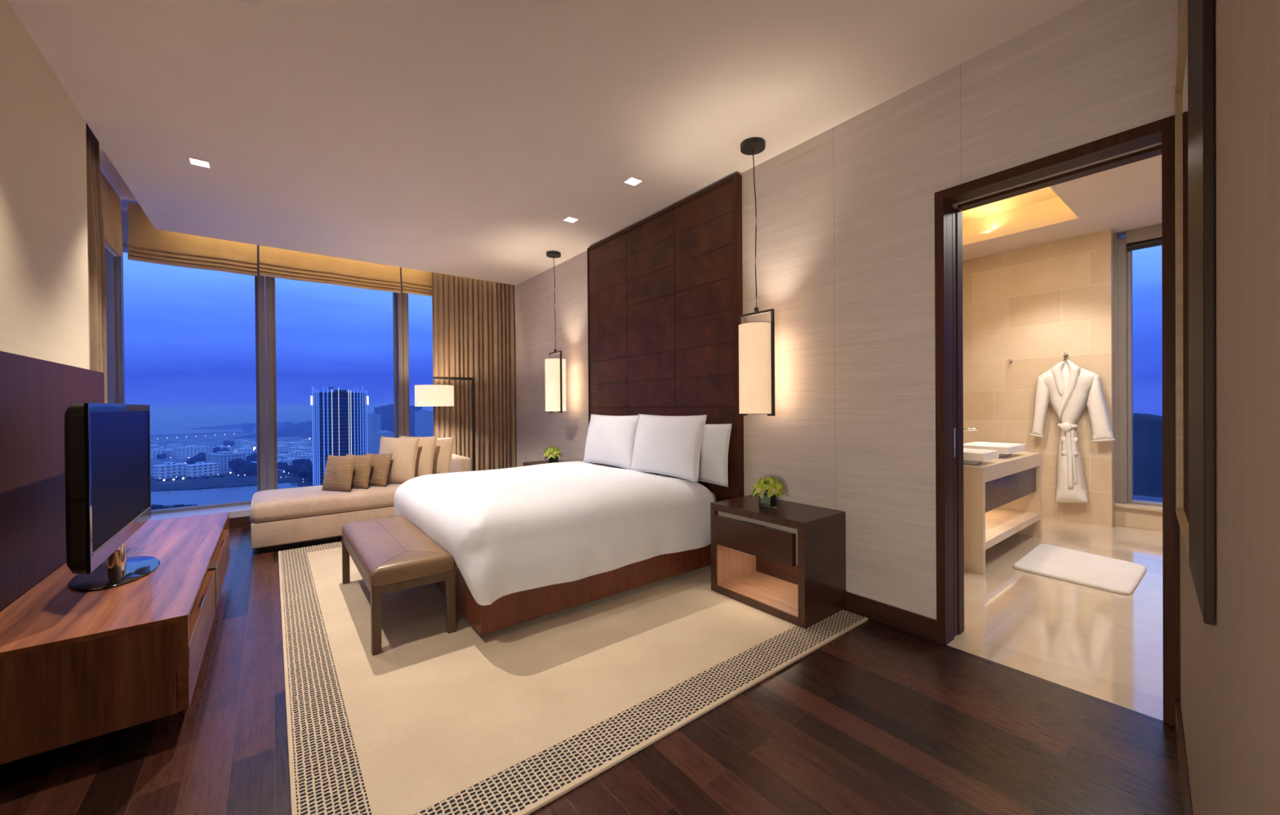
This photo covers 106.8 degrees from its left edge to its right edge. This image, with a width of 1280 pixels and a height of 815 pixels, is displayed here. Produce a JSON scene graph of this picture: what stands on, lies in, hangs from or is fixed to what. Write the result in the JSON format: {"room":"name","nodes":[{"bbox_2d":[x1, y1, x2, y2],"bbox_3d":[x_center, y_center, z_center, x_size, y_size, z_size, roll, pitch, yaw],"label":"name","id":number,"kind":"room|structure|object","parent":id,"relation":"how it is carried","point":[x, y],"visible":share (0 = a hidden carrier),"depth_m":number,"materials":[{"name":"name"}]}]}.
{"room":"hotel room","nodes":[
{"label":"hotel room","id":0,"kind":"room"},
{"bbox_2d":[0,0,88,368],"bbox_3d":[-1.288,-0.371,-0.246,0.570,3.365,7.590,-1,0,-38],"label":"wall","id":1,"kind":"structure","parent":0,"point":[44,258],"depth_m":2.31,"materials":[{"name":"paint"}]},
{"bbox_2d":[0,351,104,611],"bbox_3d":[-2.277,0.541,1.523,0.022,1.540,4.000,-1,0,-38],"label":"wall panel","id":2,"kind":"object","parent":1,"relation":"attached to","point":[36,394],"depth_m":2.17,"materials":[{"name":"brown wood"}]},
{"bbox_2d":[120,210,401,517],"bbox_3d":[-1.807,-0.352,3.345,4.455,3.500,7.500,-1,0,-38],"label":"wall","id":3,"kind":"structure","parent":0,"point":[124,215],"depth_m":4.96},
{"bbox_2d":[104,246,115,403],"bbox_3d":[-4.574,-0.284,3.766,0.100,2.836,2.720,-1,0,-38],"label":"window","id":4,"kind":"structure","parent":3,"relation":"in","point":[109,257],"depth_m":4.83,"materials":[{"name":"clear glass"}]},
{"bbox_2d":[114,256,121,404],"bbox_3d":[-5.456,-0.283,4.918,0.140,2.836,0.180,-1,0,-38],"label":"trim","id":5,"kind":"structure","parent":3,"relation":"attached to","point":[117,277],"depth_m":4.88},
{"bbox_2d":[119,243,260,514],"bbox_3d":[-4.962,-0.289,5.288,1.135,2.836,0.100,-1,0,-38],"label":"window","id":6,"kind":"structure","parent":3,"relation":"in","point":[124,245],"depth_m":5.36,"materials":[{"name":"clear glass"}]},
{"bbox_2d":[148,503,250,520],"bbox_3d":[-3.071,1.151,5.077,4.355,0.072,3.010,-1,0,-38],"label":"sill","id":7,"kind":"structure","parent":3,"relation":"attached to","point":[240,510],"depth_m":5.15,"materials":[{"name":"stone"}]},
{"bbox_2d":[229,515,251,528],"bbox_3d":[-3.378,1.242,5.963,3.755,0.110,0.014,-1,0,-38],"label":"baseboard","id":8,"kind":"structure","parent":3,"relation":"attached to","point":[240,522],"depth_m":5.19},
{"bbox_2d":[257,259,274,490],"bbox_3d":[-4.447,-0.295,5.657,0.130,2.836,0.250,-1,0,-38],"label":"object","id":9,"kind":"structure","parent":3,"relation":"attached to","point":[266,441],"depth_m":5.56,"materials":[{"name":"metal"}]},
{"bbox_2d":[271,276,398,488],"bbox_3d":[-3.879,-0.302,6.129,1.347,2.836,0.100,-1,0,-38],"label":"window","id":10,"kind":"structure","parent":3,"relation":"in","point":[394,294],"depth_m":5.69,"materials":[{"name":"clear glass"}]},
{"bbox_2d":[396,280,408,436],"bbox_3d":[-3.285,-0.308,6.559,0.118,2.836,0.250,-1,0,-38],"label":"trim","id":11,"kind":"structure","parent":3,"relation":"attached to","point":[402,297],"depth_m":6.46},
{"bbox_2d":[407,293,409,436],"bbox_3d":[-2.725,-0.315,7.026,1.340,2.836,0.100,-1,0,-38],"label":"window","id":12,"kind":"structure","parent":3,"relation":"in","point":[407,293],"depth_m":6.59,"materials":[{"name":"grey metal"}]},
{"bbox_2d":[7,0,1087,284],"bbox_3d":[-0.858,-1.979,2.134,4.700,0.420,10.820,-1,0,-38],"label":"ceiling","id":13,"kind":"structure","parent":0,"point":[459,138],"depth_m":2.73,"materials":[{"name":"paint"}]},
{"bbox_2d":[85,122,107,403],"bbox_3d":[-3.826,-0.451,3.263,0.117,3.150,0.841,-1,0,-38],"label":"curtain","id":14,"kind":"object","parent":13,"relation":"hanging from","point":[95,236],"visible":0.2,"depth_m":3.45,"materials":[{"name":"fabric"}]},
{"bbox_2d":[100,170,122,256],"bbox_3d":[-4.616,-1.738,4.046,0.059,0.571,1.350,-1,0,-38],"label":"blind","id":15,"kind":"object","parent":13,"relation":"hanging from","point":[111,206],"visible":0.34,"depth_m":4.32,"materials":[{"name":"fabric"}]},
{"bbox_2d":[127,202,257,275],"bbox_3d":[-4.654,-1.742,4.988,0.990,0.571,0.059,-1,0,-38],"label":"blind","id":16,"kind":"object","parent":13,"relation":"hanging from","point":[145,243],"visible":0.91,"depth_m":4.92,"materials":[{"name":"fabric"}]},
{"bbox_2d":[187,156,211,168],"bbox_3d":[-3.159,-1.755,3.411,0.116,0.004,0.116,-1,0,-38],"label":"recessed light","id":17,"kind":"object","parent":13,"relation":"in","point":[193,161],"visible":1,"depth_m":3.41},
{"bbox_2d":[259,244,400,293],"bbox_3d":[-3.683,-1.759,5.742,1.430,0.561,0.059,-1,0,-38],"label":"blind","id":18,"kind":"object","parent":13,"relation":"hanging from","point":[274,262],"visible":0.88,"depth_m":5.68,"materials":[{"name":"fabric"}]},
{"bbox_2d":[401,267,431,296],"bbox_3d":[-2.555,-1.777,6.618,1.385,0.551,0.059,-1,0,-38],"label":"blind","id":19,"kind":"object","parent":13,"relation":"hanging from","point":[415,282],"visible":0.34,"depth_m":6.29,"materials":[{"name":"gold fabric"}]},
{"bbox_2d":[431,271,515,471],"bbox_3d":[-2.308,-0.391,6.682,1.155,3.328,0.119,-1,0,-38],"label":"curtain","id":20,"kind":"object","parent":13,"relation":"hanging from","point":[473,319],"visible":0.62,"depth_m":6.66,"materials":[{"name":"fabric"}]},
{"bbox_2d":[544,250,566,412],"bbox_3d":[-0.979,-0.863,5.483,0.240,1.842,0.240,0,0,7],"label":"pendant lamp","id":21,"kind":"object","parent":13,"relation":"hanging from","point":[555,368],"visible":1,"depth_m":5.38,"materials":[{"name":"fabric"}]},
{"bbox_2d":[562,216,579,222],"bbox_3d":[-0.655,-1.780,4.510,0.116,0.004,0.116,-1,0,-38],"label":"recessed light","id":22,"kind":"object","parent":13,"relation":"in","point":[569,219],"visible":1,"depth_m":4.51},
{"bbox_2d":[622,176,643,186],"bbox_3d":[-0.054,-1.781,3.748,0.116,0.004,0.116,-1,0,-38],"label":"recessed light","id":23,"kind":"object","parent":13,"relation":"in","point":[632,180],"visible":1,"depth_m":3.75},
{"bbox_2d":[737,137,775,415],"bbox_3d":[0.785,-0.866,3.212,0.240,1.842,0.240,0,0,7],"label":"pendant lamp","id":24,"kind":"object","parent":13,"relation":"hanging from","point":[756,339],"visible":1,"depth_m":3.11,"materials":[{"name":"fabric"}]},
{"bbox_2d":[0,517,1182,814],"bbox_3d":[1.031,1.334,3.584,9.200,0.120,10.800,-1,0,-38],"label":"floor","id":25,"kind":"structure","parent":0,"point":[879,718],"depth_m":1.89,"materials":[{"name":"brown wood"}]},
{"bbox_2d":[0,511,229,764],"bbox_3d":[-2.695,1.059,2.579,0.598,0.500,2.308,-1,0,-38],"label":"media console","id":26,"kind":"object","parent":25,"relation":"on","point":[76,666],"visible":0.93,"depth_m":1.78,"materials":[{"name":"brown wood"}]},
{"bbox_2d":[64,402,159,591],"bbox_3d":[-2.555,0.396,2.317,0.290,0.826,1.205,-1,0,-38],"label":"television","id":27,"kind":"object","parent":26,"relation":"on","point":[108,471],"visible":1,"depth_m":2.11,"materials":[{"name":"black"}]},
{"bbox_2d":[68,415,85,563],"bbox_3d":[-2.185,0.318,1.846,0.038,0.571,0.007,-1,0,-38],"label":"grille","id":28,"kind":"object","parent":27,"relation":"attached to","point":[77,424],"depth_m":1.85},
{"bbox_2d":[248,453,471,553],"bbox_3d":[-2.929,0.940,5.131,1.969,0.715,0.908,-1,0,-38],"label":"chaise longue","id":29,"kind":"object","parent":25,"relation":"on","point":[283,518],"visible":0.51,"depth_m":4.51,"materials":[{"name":"beige fabric"}]},
{"bbox_2d":[248,482,402,522],"bbox_3d":[-2.931,0.922,5.129,1.963,0.180,0.908,-1,0,-38],"label":"seat cushion","id":30,"kind":"object","parent":29,"relation":"on","point":[302,503],"depth_m":4.56,"materials":[{"name":"beige fabric"}]},
{"bbox_2d":[321,454,356,491],"bbox_3d":[-3.034,0.660,4.793,0.346,0.356,0.141,0,0,13],"label":"cushion","id":31,"kind":"object","parent":29,"relation":"on","point":[339,470],"visible":1,"depth_m":4.74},
{"bbox_2d":[345,453,373,488],"bbox_3d":[-2.944,0.662,4.941,0.345,0.350,0.144,0,0,12],"label":"cushion","id":32,"kind":"object","parent":29,"relation":"on","point":[362,465],"visible":0.52,"depth_m":4.88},
{"bbox_2d":[364,453,392,486],"bbox_3d":[-2.826,0.663,5.079,0.345,0.344,0.154,0,0,12],"label":"cushion","id":33,"kind":"object","parent":29,"relation":"on","point":[380,464],"visible":0.67,"depth_m":5.02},
{"bbox_2d":[378,435,419,483],"bbox_3d":[-2.670,0.579,5.226,0.505,0.515,0.186,0,0,12],"label":"cushion","id":34,"kind":"object","parent":29,"relation":"on","point":[404,450],"visible":0.73,"depth_m":5.15,"materials":[{"name":"beige fabric"}]},
{"bbox_2d":[398,435,437,477],"bbox_3d":[-2.541,0.578,5.367,0.506,0.513,0.191,0,0,12],"label":"cushion","id":35,"kind":"object","parent":29,"relation":"on","point":[426,447],"visible":0.38,"depth_m":5.29,"materials":[{"name":"beige fabric"}]},
{"bbox_2d":[417,435,455,474],"bbox_3d":[-2.403,0.587,5.527,0.505,0.492,0.193,0,0,12],"label":"cushion","id":36,"kind":"object","parent":29,"relation":"on","point":[444,446],"visible":0.37,"depth_m":5.45,"materials":[{"name":"beige fabric"}]},
{"bbox_2d":[414,376,475,471],"bbox_3d":[-2.412,0.453,5.976,0.757,1.672,0.444,-1,0,-38],"label":"floor lamp","id":37,"kind":"object","parent":25,"relation":"on","point":[434,395],"visible":0.85,"depth_m":5.75,"materials":[{"name":"brown metal"}]},
{"bbox_2d":[278,541,868,814],"bbox_3d":[-0.942,1.282,3.559,2.775,0.014,3.960,-1,0,-38],"label":"rug","id":38,"kind":"object","parent":25,"relation":"on","point":[512,719],"visible":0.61,"depth_m":2.21,"materials":[{"name":"carpet"}]},
{"bbox_2d":[342,515,456,655],"bbox_3d":[-1.621,1.056,3.102,0.422,0.454,1.310,-1,0,-38],"label":"bench","id":39,"kind":"object","parent":38,"relation":"on","point":[390,554],"visible":1,"depth_m":2.70,"materials":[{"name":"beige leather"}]},
{"bbox_2d":[342,515,454,586],"bbox_3d":[-1.622,0.881,3.101,0.422,0.102,1.310,-1,0,-38],"label":"seat cushion","id":40,"kind":"object","parent":39,"relation":"on","point":[392,551],"depth_m":2.75,"materials":[{"name":"beige leather"}]},
{"bbox_2d":[523,459,565,466],"bbox_3d":[-1.020,0.961,5.576,0.466,0.606,0.734,-1,0,-38],"label":"nightstand","id":41,"kind":"object","parent":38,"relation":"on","point":[530,463],"visible":0.06,"depth_m":5.69,"materials":[{"name":"brown wood"}]},
{"bbox_2d":[542,445,562,462],"bbox_3d":[-1.007,0.556,5.563,0.262,0.204,0.235,-1,0,-38],"label":"potted plant","id":42,"kind":"object","parent":41,"relation":"on","point":[553,453],"visible":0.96,"depth_m":5.51,"materials":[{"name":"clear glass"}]},
{"bbox_2d":[394,461,715,634],"bbox_3d":[-0.709,0.897,3.854,1.979,0.748,2.002,-1,0,-38],"label":"bed","id":43,"kind":"object","parent":38,"relation":"on","point":[528,542],"visible":0.96,"depth_m":3.01,"materials":[{"name":"fabric"}]},
{"bbox_2d":[582,413,638,469],"bbox_3d":[-0.282,0.310,4.522,0.244,0.486,0.849,-1,0,-32],"label":"bed pillow","id":44,"kind":"object","parent":43,"relation":"on","point":[610,440],"visible":0.87,"depth_m":4.37,"materials":[{"name":"white fabric"}]},
{"bbox_2d":[630,413,706,481],"bbox_3d":[0.207,0.304,3.870,0.245,0.496,0.849,-1,0,-32],"label":"bed pillow","id":45,"kind":"object","parent":43,"relation":"on","point":[667,445],"visible":0.99,"depth_m":3.71,"materials":[{"name":"white fabric"}]},
{"bbox_2d":[658,423,732,487],"bbox_3d":[0.429,0.359,3.878,0.133,0.474,0.805,-1,0,-34],"label":"bed pillow","id":46,"kind":"object","parent":43,"relation":"on","point":[713,455],"visible":0.34,"depth_m":3.64,"materials":[{"name":"white fabric"}]},
{"bbox_2d":[710,494,845,628],"bbox_3d":[0.881,0.958,3.129,0.466,0.606,0.734,-1,0,-38],"label":"nightstand","id":47,"kind":"object","parent":38,"relation":"on","point":[787,562],"visible":1,"depth_m":2.96,"materials":[{"name":"brown wood"}]},
{"bbox_2d":[716,570,798,617],"bbox_3d":[0.885,1.211,3.132,0.420,0.005,0.634,-1,0,-38],"label":"shelf","id":48,"kind":"object","parent":47,"relation":"attached to","point":[773,592],"depth_m":3.15,"materials":[{"name":"wood"}]},
{"bbox_2d":[750,475,791,509],"bbox_3d":[0.841,0.554,3.118,0.289,0.203,0.248,-1,0,-38],"label":"potted plant","id":49,"kind":"object","parent":47,"relation":"on","point":[773,488],"visible":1,"depth_m":3.08,"materials":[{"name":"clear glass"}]},
{"bbox_2d":[963,451,1041,574],"bbox_3d":[2.951,0.849,4.440,1.629,0.810,0.905,-1,0,-38],"label":"bathroom vanity","id":50,"kind":"object","parent":25,"relation":"on","point":[1002,495],"visible":0.49,"depth_m":3.94,"materials":[{"name":"wood"}]},
{"bbox_2d":[963,451,1041,483],"bbox_3d":[2.950,0.504,4.439,1.625,0.120,0.905,-1,0,-38],"label":"countertop","id":51,"kind":"structure","parent":50,"relation":"on","point":[985,471],"depth_m":3.89,"materials":[{"name":"stone"}]},
{"bbox_2d":[963,448,998,464],"bbox_3d":[2.640,0.399,3.911,0.360,0.101,0.420,-1,0,-38],"label":"vessel basin","id":52,"kind":"object","parent":51,"relation":"in","point":[971,455],"visible":0.48,"depth_m":3.73,"materials":[{"name":"white ceramic"}]},
{"bbox_2d":[963,441,1026,457],"bbox_3d":[3.260,0.391,4.425,0.530,0.101,0.410,-1,0,-38],"label":"vessel basin","id":53,"kind":"object","parent":51,"relation":"in","point":[1004,449],"visible":0.7,"depth_m":4.31,"materials":[{"name":"white ceramic"}]},
{"bbox_2d":[985,506,1039,550],"bbox_3d":[2.954,1.049,4.442,1.525,0.060,0.905,-1,0,-38],"label":"shelf","id":54,"kind":"object","parent":50,"relation":"attached to","point":[1001,522],"depth_m":4.26,"materials":[{"name":"stone"}]},
{"bbox_2d":[1013,543,1146,595],"bbox_3d":[3.444,1.238,3.732,0.988,0.029,0.679,-1,0,-38],"label":"bath mat","id":55,"kind":"object","parent":25,"relation":"on","point":[1116,575],"visible":1,"depth_m":3.62,"materials":[{"name":"fabric"}]},
{"bbox_2d":[513,0,1178,619],"bbox_3d":[0.692,-0.408,3.957,0.245,3.365,9.800,-1,0,-38],"label":"wall","id":56,"kind":"structure","parent":0,"point":[845,220],"depth_m":2.83,"materials":[{"name":"paint"}]},
{"bbox_2d":[586,173,743,501],"bbox_3d":[0.106,-0.254,4.463,0.061,3.029,2.148,-1,0,-38],"label":"headboard","id":57,"kind":"object","parent":56,"relation":"attached to","point":[665,290],"visible":0.6,"depth_m":4.16,"materials":[{"name":"brown leather"}]},
{"bbox_2d":[844,591,936,641],"bbox_3d":[-0.148,1.218,4.853,0.014,0.118,5.750,-1,0,-38],"label":"baseboard","id":58,"kind":"structure","parent":56,"relation":"attached to","point":[923,626],"depth_m":2.76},
{"bbox_2d":[934,115,1180,726],"bbox_3d":[1.974,0.057,2.302,0.270,2.432,0.885,-1,0,-38],"label":"door frame","id":59,"kind":"structure","parent":56,"relation":"in","point":[948,334],"depth_m":2.38,"materials":[{"name":"brown wood"}]},
{"bbox_2d":[962,229,1115,527],"bbox_3d":[4.260,-0.297,6.021,0.480,3.065,2.515,-1,0,-38],"label":"wall","id":60,"kind":"structure","parent":0,"point":[1031,306],"depth_m":5.31,"materials":[{"name":"tile"}]},
{"bbox_2d":[1029,359,1115,502],"bbox_3d":[4.570,0.261,5.058,0.140,1.557,0.685,-1,0,-38],"label":"bathrobe","id":61,"kind":"object","parent":60,"relation":"hanging from","point":[1068,388],"visible":1,"depth_m":5.03,"materials":[{"name":"fabric"}]},
{"bbox_2d":[1114,502,1162,531],"bbox_3d":[6.013,1.115,3.899,0.340,0.235,2.985,-1,0,-38],"label":"sill","id":62,"kind":"structure","parent":60,"relation":"attached to","point":[1128,514],"depth_m":4.86,"materials":[{"name":"stone"}]},
{"bbox_2d":[959,154,1161,260],"bbox_3d":[3.876,-2.013,3.456,4.200,0.400,4.900,-1,0,-38],"label":"ceiling","id":63,"kind":"structure","parent":0,"point":[1119,199],"depth_m":4.74,"materials":[{"name":"paint"}]},
{"bbox_2d":[1177,0,1279,814],"bbox_3d":[1.364,-0.248,1.014,2.303,3.065,0.428,-1,0,-38],"label":"wall","id":64,"kind":"structure","parent":0,"point":[1230,668],"depth_m":0.64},
{"bbox_2d":[1174,697,1192,814],"bbox_3d":[1.301,1.225,1.105,2.298,0.118,0.012,-1,0,-43],"label":"baseboard","id":65,"kind":"structure","parent":64,"relation":"attached to","point":[1184,778],"depth_m":1.58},
{"bbox_2d":[1174,0,1215,625],"bbox_3d":[1.542,-0.394,1.337,1.321,1.590,0.015,-1,0,-43],"label":"wall mirror","id":66,"kind":"object","parent":64,"relation":"attached to","point":[1194,88],"visible":1,"depth_m":1.00,"materials":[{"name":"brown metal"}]},
{"bbox_2d":[1178,8,1188,535],"bbox_3d":[1.712,-0.396,1.490,0.839,1.554,0.004,-1,0,-43],"label":"mirror glass","id":67,"kind":"object","parent":66,"relation":"attached to","point":[1183,90],"depth_m":1.55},
{"bbox_3d":[6.518,-0.418,3.258,0.300,2.830,1.350,-1,0,-38],"label":"bathroom window","id":68,"kind":"structure","parent":0,"visible":0},
{"bbox_2d":[1114,222,1161,503],"bbox_3d":[5.961,-0.417,3.861,0.160,2.830,2.985,-1,0,-38],"label":"window frame","id":69,"kind":"structure","parent":68,"relation":"attached to","point":[1154,231],"depth_m":4.96,"materials":[{"name":"metal"}]},
{"bbox_2d":[1127,237,1161,251],"bbox_3d":[5.532,-1.659,4.330,0.064,0.077,1.530,-1,0,-38],"label":"roller blind","id":70,"kind":"object","parent":69,"relation":"attached to","point":[1155,242],"visible":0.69,"depth_m":4.82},
{"bbox_2d":[1127,250,1162,506],"bbox_3d":[5.606,-0.349,4.385,0.100,2.695,1.550,-1,0,-38],"label":"window","id":71,"kind":"structure","parent":69,"relation":"attached to","point":[1130,330],"depth_m":4.96,"materials":[{"name":"grey metal"}]},
{"label":"outside","id":72,"kind":"structure","parent":0,"visible":0},
{"bbox_2d":[150,412,1162,502],"bbox_3d":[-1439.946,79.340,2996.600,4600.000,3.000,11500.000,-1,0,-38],"label":"town","id":73,"kind":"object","parent":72,"point":[211,440],"visible":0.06,"depth_m":1241.99},
{"bbox_2d":[150,448,163,458],"bbox_3d":[-797.008,75.505,783.333,17.254,16.515,14.818,0,0,38],"label":"house","id":74,"kind":"structure","parent":73,"relation":"on","point":[155,451],"depth_m":776.84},
{"bbox_2d":[161,439,175,446],"bbox_3d":[-1033.951,77.358,1042.552,12.870,14.008,16.854,0,0,9],"label":"house","id":75,"kind":"structure","parent":73,"relation":"on","point":[167,442],"depth_m":1037.47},
{"bbox_2d":[152,462,187,478],"bbox_3d":[-552.564,73.671,559.681,15.000,18.509,26.278,0,0,26],"label":"office block","id":76,"kind":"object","parent":73,"relation":"on","point":[168,469],"visible":0.93,"depth_m":554.10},
{"bbox_2d":[166,444,182,453],"bbox_3d":[-866.715,76.404,885.317,14.863,14.814,17.343,0,0,21],"label":"house","id":77,"kind":"structure","parent":73,"relation":"on","point":[172,446],"depth_m":878.99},
{"bbox_2d":[174,444,209,457],"bbox_3d":[-752.554,73.536,799.386,16.000,19.581,39.417,0,0,26],"label":"school building","id":78,"kind":"structure","parent":73,"relation":"on","point":[190,451],"depth_m":791.39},
{"bbox_2d":[150,431,244,436],"bbox_3d":[-1379.878,81.961,1476.391,230.000,6.000,95.000,-1,0,-38],"label":"causeway","id":79,"kind":"structure","parent":73,"relation":"on","point":[226,432],"depth_m":1467.00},
{"bbox_2d":[192,453,205,463],"bbox_3d":[-609.304,74.047,663.325,21.514,18.078,21.044,-1,0,-38],"label":"clump","id":80,"kind":"object","parent":73,"relation":"on","point":[199,458],"visible":0.43,"depth_m":655.44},
{"bbox_2d":[184,461,218,477],"bbox_3d":[-523.730,73.914,568.421,15.000,17.473,26.673,0,0,26],"label":"office block","id":81,"kind":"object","parent":73,"relation":"on","point":[198,468],"visible":0.9,"depth_m":562.96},
{"bbox_2d":[213,446,229,453],"bbox_3d":[-723.779,75.575,821.730,22.158,16.164,17.056,-1,0,-38],"label":"clump","id":82,"kind":"object","parent":73,"relation":"on","point":[215,449],"visible":0.41,"depth_m":816.51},
{"bbox_2d":[204,450,246,472],"bbox_3d":[-541.440,70.005,621.808,41.000,25.041,27.294,0,0,26],"label":"building","id":83,"kind":"structure","parent":73,"relation":"on","point":[223,457],"depth_m":609.00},
{"bbox_2d":[228,457,251,472],"bbox_3d":[-502.743,74.265,599.927,25.070,21.180,25.115,-1,0,-38],"label":"clump","id":84,"kind":"object","parent":73,"relation":"on","point":[235,464],"visible":0.63,"depth_m":590.12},
{"bbox_2d":[240,446,253,452],"bbox_3d":[-656.203,74.332,792.875,16.129,16.513,15.145,0,0,35],"label":"house","id":85,"kind":"structure","parent":73,"relation":"on","point":[246,449],"depth_m":789.26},
{"bbox_2d":[241,422,253,431],"bbox_3d":[-1333.675,68.592,1616.134,21.000,30.600,24.306,0,0,26],"label":"block","id":86,"kind":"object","parent":73,"relation":"on","point":[246,427],"visible":0.93,"depth_m":1609.22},
{"bbox_2d":[245,452,257,461],"bbox_3d":[-568.324,75.092,699.293,22.256,18.034,21.147,-1,0,-38],"label":"clump","id":87,"kind":"object","parent":73,"relation":"on","point":[253,457],"visible":0.45,"depth_m":693.30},
{"bbox_2d":[277,461,288,469],"bbox_3d":[-475.760,77.648,632.360,13.417,11.625,10.322,-1,0,-38],"label":"clump","id":88,"kind":"object","parent":73,"relation":"on","point":[281,465],"visible":0.84,"depth_m":629.56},
{"bbox_2d":[280,457,295,465],"bbox_3d":[-483.354,75.663,659.048,16.419,12.423,20.225,0,0,7],"label":"house","id":89,"kind":"structure","parent":73,"relation":"on","point":[289,460],"depth_m":650.02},
{"bbox_2d":[288,449,306,458],"bbox_3d":[-530.140,73.855,735.395,13.652,16.025,18.267,0,0,27],"label":"house","id":90,"kind":"structure","parent":73,"relation":"on","point":[295,452],"depth_m":730.49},
{"bbox_2d":[292,457,311,466],"bbox_3d":[-442.176,75.324,622.489,21.563,17.751,24.066,-1,0,-38],"label":"clump","id":91,"kind":"object","parent":73,"relation":"on","point":[304,462],"visible":0.68,"depth_m":616.86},
{"bbox_2d":[297,452,312,460],"bbox_3d":[-486.969,74.104,696.021,16.603,15.230,17.050,0,0,9],"label":"house","id":92,"kind":"structure","parent":73,"relation":"on","point":[308,455],"depth_m":689.25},
{"bbox_2d":[298,446,312,453],"bbox_3d":[-546.594,72.839,778.925,15.425,17.884,14.496,0,0,26],"label":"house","id":93,"kind":"structure","parent":73,"relation":"on","point":[307,449],"depth_m":775.32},
{"bbox_2d":[302,422,312,437],"bbox_3d":[-918.202,61.070,1322.317,21.000,41.933,30.239,0,0,26],"label":"block","id":94,"kind":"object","parent":73,"relation":"on","point":[307,431],"visible":0.67,"depth_m":1310.84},
{"bbox_2d":[310,386,368,485],"bbox_3d":[-305.516,29.827,484.863,49.561,102.988,47.144,-1,0,-38],"label":"glass tower","id":95,"kind":"structure","parent":73,"relation":"on","point":[339,417],"depth_m":465.12,"materials":[{"name":"glass"}]},
{"bbox_2d":[328,386,346,392],"bbox_3d":[-308.829,-17.650,484.019,16.000,6.000,10.400,-1,0,-38],"label":"plant","id":96,"kind":"object","parent":95,"relation":"on","point":[335,391],"depth_m":483.06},
{"bbox_2d":[367,412,381,451],"bbox_3d":[-494.294,45.332,876.258,31.000,71.087,16.163,0,0,26],"label":"apartment tower","id":97,"kind":"structure","parent":73,"relation":"on","point":[374,420],"depth_m":867.68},
{"bbox_2d":[373,405,382,430],"bbox_3d":[-522.720,38.777,969.669,31.000,83.716,20.577,0,0,26],"label":"apartment tower","id":98,"kind":"structure","parent":73,"relation":"on","point":[377,410],"depth_m":959.38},
{"bbox_2d":[370,430,394,453],"bbox_3d":[-420.012,59.333,782.131,31.000,42.839,26.561,0,0,26],"label":"apartment tower","id":99,"kind":"structure","parent":73,"relation":"on","point":[375,436],"depth_m":773.05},
{"bbox_2d":[382,404,394,431],"bbox_3d":[-477.212,37.087,920.573,35.000,86.858,22.241,0,0,26],"label":"apartment tower","id":100,"kind":"structure","parent":73,"relation":"on","point":[388,411],"depth_m":911.10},
{"bbox_2d":[409,405,422,436],"bbox_3d":[-416.968,38.346,876.223,31.000,83.820,14.478,0,0,26],"label":"apartment tower","id":101,"kind":"structure","parent":73,"relation":"on","point":[412,408],"depth_m":867.90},
{"bbox_2d":[413,409,433,436],"bbox_3d":[-370.996,41.895,817.183,31.000,76.579,14.355,0,0,26],"label":"apartment tower","id":102,"kind":"structure","parent":73,"relation":"on","point":[424,419],"depth_m":811.14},
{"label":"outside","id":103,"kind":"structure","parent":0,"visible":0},
{"bbox_2d":[231,420,311,438],"bbox_3d":[-964.508,57.645,1536.276,538.972,49.150,404.519,-1,0,-38],"label":"hill","id":104,"kind":"structure","parent":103,"point":[295,429],"depth_m":1379.47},
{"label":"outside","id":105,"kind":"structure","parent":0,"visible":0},
{"bbox_2d":[1133,413,1162,497],"bbox_3d":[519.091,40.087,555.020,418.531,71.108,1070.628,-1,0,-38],"label":"hill","id":106,"kind":"structure","parent":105,"point":[1147,428],"depth_m":439.51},
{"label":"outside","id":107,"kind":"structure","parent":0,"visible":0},
{"bbox_2d":[186,421,293,429],"bbox_3d":[-1719.159,74.920,2051.732,381.751,20.394,445.205,-1,0,-38],"label":"hill","id":108,"kind":"structure","parent":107,"point":[278,424],"depth_m":1955.36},
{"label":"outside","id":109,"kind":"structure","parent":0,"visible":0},
{"bbox_2d":[151,480,313,505],"bbox_3d":[-428.788,82.338,439.248,660.000,0.400,260.000,-1,0,-38],"label":"river","id":110,"kind":"structure","parent":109,"point":[222,495],"depth_m":444.90,"materials":[{"name":"liquid"}]},
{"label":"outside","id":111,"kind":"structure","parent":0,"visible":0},
{"bbox_2d":[151,471,308,491],"bbox_3d":[-527.542,82.192,566.404,660.000,1.000,258.000,-1,0,-38],"label":"bank","id":112,"kind":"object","parent":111,"point":[230,480],"visible":0.32,"depth_m":520.02,"materials":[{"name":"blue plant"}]},
{"bbox_2d":[237,462,257,475],"bbox_3d":[-474.220,75.647,576.621,20.538,17.646,20.096,-1,0,-38],"label":"clump","id":113,"kind":"object","parent":112,"relation":"on","point":[250,468],"visible":0.89,"depth_m":570.99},
{"bbox_2d":[289,463,306,474],"bbox_3d":[-414.544,76.297,578.059,18.996,16.823,16.129,-1,0,-38],"label":"clump","id":114,"kind":"object","parent":112,"relation":"on","point":[294,467],"visible":0.51,"depth_m":571.27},
{"bbox_2d":[296,463,312,478],"bbox_3d":[-380.809,74.492,548.091,24.836,18.500,22.740,-1,0,-38],"label":"clump","id":115,"kind":"object","parent":112,"relation":"on","point":[301,473],"visible":0.39,"depth_m":538.10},
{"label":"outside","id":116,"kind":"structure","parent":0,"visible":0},
{"bbox_2d":[150,413,256,434],"bbox_3d":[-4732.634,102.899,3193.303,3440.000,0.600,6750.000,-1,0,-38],"label":"bay","id":117,"kind":"object","parent":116,"point":[159,424],"visible":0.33,"depth_m":2813.26,"materials":[{"name":"liquid"}]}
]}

